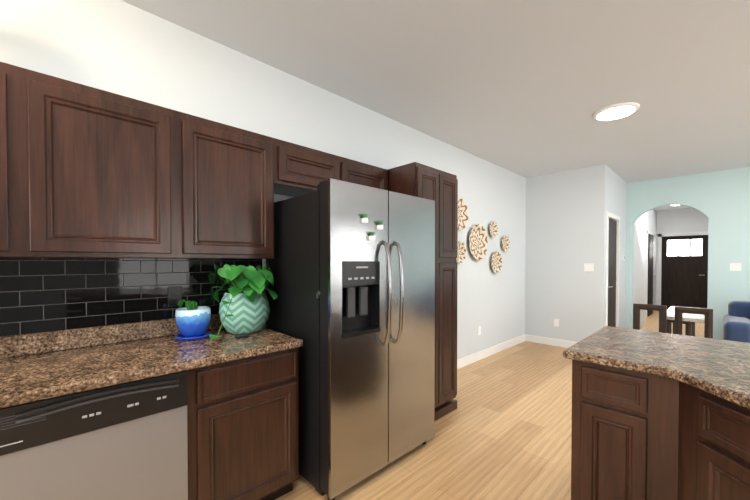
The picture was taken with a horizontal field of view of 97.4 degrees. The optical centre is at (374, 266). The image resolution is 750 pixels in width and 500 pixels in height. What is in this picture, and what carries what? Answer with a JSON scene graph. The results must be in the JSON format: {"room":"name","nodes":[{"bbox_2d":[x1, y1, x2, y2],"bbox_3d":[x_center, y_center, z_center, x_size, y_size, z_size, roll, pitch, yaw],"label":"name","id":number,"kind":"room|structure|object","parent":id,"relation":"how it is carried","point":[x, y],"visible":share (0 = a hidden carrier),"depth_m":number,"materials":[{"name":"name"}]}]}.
{"room":"kitchen","nodes":[
{"label":"kitchen","id":0,"kind":"room"},
{"bbox_2d":[0,0,525,359],"bbox_3d":[-0.496,-0.070,2.741,8.390,2.770,0.120,-1,1,-44],"label":"wall","id":1,"kind":"structure","parent":0,"point":[121,47],"depth_m":2.35,"materials":[{"name":"white paint"}]},
{"bbox_2d":[0,62,23,257],"bbox_3d":[-1.729,-0.417,1.231,0.555,0.762,0.328,-1,1,-44],"label":"upper cabinet","id":2,"kind":"object","parent":1,"relation":"attached to","point":[11,88],"depth_m":1.31,"materials":[{"name":"brown wood"}]},
{"bbox_2d":[20,67,179,257],"bbox_3d":[-1.329,-0.422,1.617,0.555,0.762,0.328,-1,1,-44],"label":"upper cabinet","id":3,"kind":"object","parent":1,"relation":"attached to","point":[88,172],"depth_m":1.48,"materials":[{"name":"brown wood"}]},
{"bbox_2d":[0,257,261,336],"bbox_3d":[-1.993,0.144,1.206,3.300,0.358,0.009,-1,1,-44],"label":"backsplash","id":4,"kind":"structure","parent":1,"relation":"attached to","point":[38,295],"depth_m":1.72,"materials":[{"name":"black tile"}]},
{"bbox_2d":[168,286,181,306],"bbox_3d":[-1.193,0.181,1.966,0.072,0.120,0.008,-1,1,-44],"label":"outlet","id":5,"kind":"object","parent":4,"relation":"attached to","point":[174,295],"visible":0.79,"depth_m":1.96,"materials":[{"name":"black plastic"}]},
{"bbox_2d":[180,112,279,258],"bbox_3d":[-0.934,-0.428,1.999,0.544,0.762,0.328,-1,1,-44],"label":"upper cabinet","id":6,"kind":"object","parent":1,"relation":"attached to","point":[230,175],"depth_m":1.87,"materials":[{"name":"brown wood"}]},
{"bbox_2d":[280,140,343,196],"bbox_3d":[-0.551,-0.672,2.365,0.520,0.284,0.328,-1,1,-44],"label":"upper cabinet","id":7,"kind":"object","parent":1,"relation":"attached to","point":[302,168],"depth_m":2.24,"materials":[{"name":"brown wood"}]},
{"bbox_2d":[344,158,387,190],"bbox_3d":[-0.176,-0.677,2.727,0.524,0.284,0.328,-1,1,-44],"label":"upper cabinet","id":8,"kind":"object","parent":1,"relation":"attached to","point":[356,172],"depth_m":2.61,"materials":[{"name":"brown wood"}]},
{"bbox_2d":[456,241,465,262],"bbox_3d":[1.049,-0.175,4.108,0.270,0.270,0.038,-1,1,-44],"label":"hanging basket","id":9,"kind":"object","parent":1,"relation":"attached to","point":[460,258],"visible":0.6,"depth_m":4.15,"materials":[{"name":"beige wicker"}]},
{"bbox_2d":[458,198,468,229],"bbox_3d":[1.042,-0.646,4.094,0.400,0.400,0.038,-1,1,-44],"label":"hanging basket","id":10,"kind":"object","parent":1,"relation":"attached to","point":[463,215],"visible":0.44,"depth_m":4.16,"materials":[{"name":"beige wicker"}]},
{"bbox_2d":[469,224,487,259],"bbox_3d":[1.379,-0.321,4.425,0.490,0.490,0.038,-1,1,-44],"label":"decorative plate","id":11,"kind":"object","parent":1,"relation":"attached to","point":[478,242],"visible":1,"depth_m":4.45,"materials":[{"name":"beige wicker"}]},
{"bbox_2d":[489,221,497,237],"bbox_3d":[1.689,-0.525,4.722,0.240,0.240,0.038,-1,1,-44],"label":"hanging basket","id":12,"kind":"object","parent":1,"relation":"attached to","point":[493,228],"visible":1,"depth_m":4.75,"materials":[{"name":"beige wicker"}]},
{"bbox_2d":[491,251,501,273],"bbox_3d":[1.760,-0.057,4.797,0.330,0.330,0.038,-1,1,-44],"label":"hanging basket","id":13,"kind":"object","parent":1,"relation":"attached to","point":[496,262],"visible":1,"depth_m":4.83,"materials":[{"name":"beige wicker"}]},
{"bbox_2d":[502,235,509,251],"bbox_3d":[1.974,-0.346,5.000,0.250,0.250,0.038,-1,1,-44],"label":"hanging basket","id":14,"kind":"object","parent":1,"relation":"attached to","point":[505,243],"visible":1,"depth_m":5.03,"materials":[{"name":"beige wicker"}]},
{"bbox_2d":[122,0,749,210],"bbox_3d":[4.354,-1.507,2.887,15.600,0.100,6.620,-1,1,-44],"label":"ceiling","id":15,"kind":"structure","parent":0,"point":[526,88],"depth_m":2.41,"materials":[{"name":"grey paint"}]},
{"bbox_2d":[593,102,639,119],"bbox_3d":[2.266,-1.448,3.105,0.360,0.022,0.360,-1,1,-44],"label":"recessed light","id":16,"kind":"object","parent":15,"relation":"in","point":[616,111],"visible":1,"depth_m":3.06,"materials":[{"name":"white plastic"}]},
{"bbox_2d":[276,311,704,499],"bbox_3d":[4.354,1.363,2.928,15.600,0.100,6.620,-1,1,-44],"label":"floor","id":17,"kind":"structure","parent":0,"point":[503,431],"depth_m":2.45,"materials":[{"name":"brown wood"}]},
{"bbox_2d":[0,370,187,499],"bbox_3d":[-1.251,0.897,1.470,0.610,0.872,0.620,-1,1,-44],"label":"dishwasher","id":18,"kind":"object","parent":17,"relation":"on","point":[126,441],"visible":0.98,"depth_m":1.26,"materials":[{"name":"grey metal"}]},
{"bbox_2d":[187,347,298,499],"bbox_3d":[-1.803,0.903,0.976,3.240,0.874,0.618,-1,1,-44],"label":"base cabinet","id":19,"kind":"object","parent":17,"relation":"on","point":[243,429],"visible":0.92,"depth_m":1.67,"materials":[{"name":"brown wood"}]},
{"bbox_2d":[0,314,302,407],"bbox_3d":[-1.792,0.396,0.960,3.243,0.140,0.646,-1,1,-44],"label":"countertop","id":20,"kind":"structure","parent":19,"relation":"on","point":[41,366],"depth_m":1.54,"materials":[{"name":"stone"}]},
{"bbox_2d":[174,299,211,340],"bbox_3d":[-1.047,0.302,1.901,0.188,0.220,0.188,-1,1,-44],"label":"plant","id":21,"kind":"object","parent":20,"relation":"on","point":[192,319],"visible":0.98,"depth_m":1.84,"materials":[{"name":"green plant"}]},
{"bbox_2d":[209,263,277,339],"bbox_3d":[-0.804,0.189,1.964,0.476,0.445,0.466,-1,1,-44],"label":"plant","id":22,"kind":"object","parent":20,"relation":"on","point":[244,307],"visible":1,"depth_m":1.95,"materials":[{"name":"green plant"}]},
{"bbox_2d":[235,334,251,338],"bbox_3d":[-0.752,0.406,1.896,0.079,0.012,0.069,-1,1,-44],"label":"key fob","id":23,"kind":"object","parent":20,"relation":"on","point":[242,336],"visible":1,"depth_m":1.89,"materials":[{"name":"black plastic"}]},
{"bbox_2d":[266,178,434,499],"bbox_3d":[-0.142,0.421,2.349,0.958,1.800,0.845,-1,1,-44],"label":"fridge","id":24,"kind":"object","parent":17,"relation":"on","point":[352,306],"visible":0.98,"depth_m":1.99,"materials":[{"name":"silver metal"}]},
{"bbox_2d":[388,162,457,420],"bbox_3d":[0.332,0.241,3.029,0.598,2.140,0.618,-1,1,-44],"label":"pantry","id":25,"kind":"object","parent":17,"relation":"on","point":[437,186],"visible":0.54,"depth_m":2.86,"materials":[{"name":"brown wood"}]},
{"bbox_2d":[633,303,666,332],"bbox_3d":[2.996,0.853,3.579,0.359,0.900,0.270,-1,1,-44],"label":"chair","id":26,"kind":"object","parent":17,"relation":"on","point":[662,309],"visible":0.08,"depth_m":3.44,"materials":[{"name":"brown wood"}]},
{"bbox_2d":[571,359,749,499],"bbox_3d":[1.483,0.910,0.498,0.839,0.874,3.118,0,1,-4],"label":"kitchen island","id":27,"kind":"object","parent":17,"relation":"on","point":[635,435],"visible":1,"depth_m":1.41,"materials":[{"name":"brown wood"}]},
{"bbox_2d":[563,326,749,408],"bbox_3d":[1.507,0.452,0.563,1.181,0.040,3.392,0,1,1],"label":"island countertop","id":28,"kind":"structure","parent":27,"relation":"on","point":[720,368],"depth_m":1.53,"materials":[{"name":"stone"}]},
{"bbox_2d":[666,306,708,335],"bbox_3d":[3.676,0.918,3.876,1.150,0.762,0.385,-1,1,-44],"label":"dining table","id":29,"kind":"object","parent":17,"relation":"on","point":[689,320],"visible":0.38,"depth_m":3.61,"materials":[{"name":"stone"}]},
{"bbox_2d":[674,306,712,337],"bbox_3d":[3.228,0.857,3.339,0.359,0.900,0.270,-1,1,-44],"label":"chair","id":30,"kind":"object","parent":17,"relation":"on","point":[708,324],"visible":0.17,"depth_m":3.20,"materials":[{"name":"brown wood"}]},
{"bbox_2d":[722,301,749,342],"bbox_3d":[5.500,0.846,3.714,0.950,0.850,2.170,-1,1,-44],"label":"sofa","id":31,"kind":"object","parent":17,"relation":"on","point":[736,322],"visible":0.54,"depth_m":4.19,"materials":[{"name":"blue fabric"}]},
{"bbox_2d":[457,334,525,368],"bbox_3d":[1.456,1.232,4.552,3.090,0.115,0.014,-1,1,-44],"label":"baseboard","id":32,"kind":"structure","parent":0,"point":[472,358],"depth_m":4.70,"materials":[{"name":"white wood"}]},
{"bbox_2d":[525,164,656,341],"bbox_3d":[5.215,-0.137,7.478,6.410,2.770,1.240,-1,1,-44],"label":"wall","id":33,"kind":"structure","parent":0,"point":[566,224],"depth_m":5.21,"materials":[{"name":"white paint"}]},
{"bbox_2d":[526,334,576,347],"bbox_3d":[2.962,1.223,5.207,0.014,0.115,1.104,-1,1,-44],"label":"baseboard","id":34,"kind":"structure","parent":33,"relation":"attached to","point":[531,338],"depth_m":5.33,"materials":[{"name":"white wood"}]},
{"bbox_2d":[554,319,558,326],"bbox_3d":[2.898,0.904,5.269,0.008,0.118,0.075,-1,1,-44],"label":"outlet","id":35,"kind":"object","parent":33,"relation":"attached to","point":[556,322],"visible":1,"depth_m":5.26,"materials":[{"name":"white plastic"}]},
{"bbox_2d":[584,263,593,270],"bbox_3d":[3.202,0.019,4.938,0.015,0.118,0.121,-1,1,-44],"label":"light switch","id":36,"kind":"object","parent":33,"relation":"attached to","point":[588,266],"visible":1,"depth_m":4.94,"materials":[{"name":"white plastic"}]},
{"bbox_2d":[608,218,616,326],"bbox_3d":[3.755,0.261,5.219,0.753,2.013,0.098,-1,1,-44],"label":"closet door","id":37,"kind":"structure","parent":33,"relation":"in","point":[612,275],"depth_m":5.28,"materials":[{"name":"brown wood"}]},
{"bbox_2d":[606,211,619,326],"bbox_3d":[3.739,0.232,5.233,0.890,2.095,0.083,-1,1,-44],"label":"door frame","id":38,"kind":"structure","parent":33,"relation":"attached to","point":[613,216],"depth_m":5.46,"materials":[{"name":"white wood"}]},
{"bbox_2d":[646,231,652,311],"bbox_3d":[6.940,0.186,8.331,0.890,2.100,0.016,-1,1,-44],"label":"door frame","id":39,"kind":"structure","parent":33,"relation":"attached to","point":[648,232],"depth_m":8.03,"materials":[{"name":"white wood"}]},
{"bbox_2d":[647,234,655,315],"bbox_3d":[6.969,0.215,8.299,0.754,2.018,0.096,-1,1,-44],"label":"hall door","id":40,"kind":"structure","parent":33,"relation":"in","point":[650,268],"depth_m":8.21,"materials":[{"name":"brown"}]},
{"bbox_2d":[633,223,646,328],"bbox_3d":[5.261,0.180,6.630,1.630,2.160,0.130,-1,1,-44],"label":"wall","id":41,"kind":"structure","parent":0,"point":[639,288],"depth_m":6.42,"materials":[{"name":"white paint"}]},
{"bbox_2d":[656,208,708,304],"bbox_3d":[8.383,-0.157,8.883,0.100,2.770,1.420,-1,1,-44],"label":"wall","id":42,"kind":"structure","parent":0,"point":[682,220],"depth_m":8.93,"materials":[{"name":"white paint"}]},
{"bbox_2d":[657,232,707,304],"bbox_3d":[8.316,0.163,8.872,0.018,2.130,1.090,-1,1,-44],"label":"door frame","id":43,"kind":"structure","parent":42,"relation":"attached to","point":[659,264],"depth_m":9.21,"materials":[{"name":"white wood"}]},
{"bbox_2d":[661,235,707,308],"bbox_3d":[8.282,0.203,8.839,0.104,2.028,0.910,-1,1,-44],"label":"front door","id":44,"kind":"structure","parent":42,"relation":"in","point":[684,278],"depth_m":8.83,"materials":[{"name":"brown wood"}]},
{"bbox_2d":[626,167,749,339],"bbox_3d":[6.052,-0.096,4.547,0.120,2.770,6.620,-1,1,-44],"label":"wall","id":45,"kind":"structure","parent":0,"point":[720,200],"depth_m":5.17,"materials":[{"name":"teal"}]},
{"bbox_2d":[730,263,740,270],"bbox_3d":[5.495,0.013,5.025,0.015,0.118,0.121,-1,1,-44],"label":"light switch","id":46,"kind":"object","parent":45,"relation":"attached to","point":[735,266],"visible":1,"depth_m":5.03,"materials":[{"name":"white plastic"}]}
]}

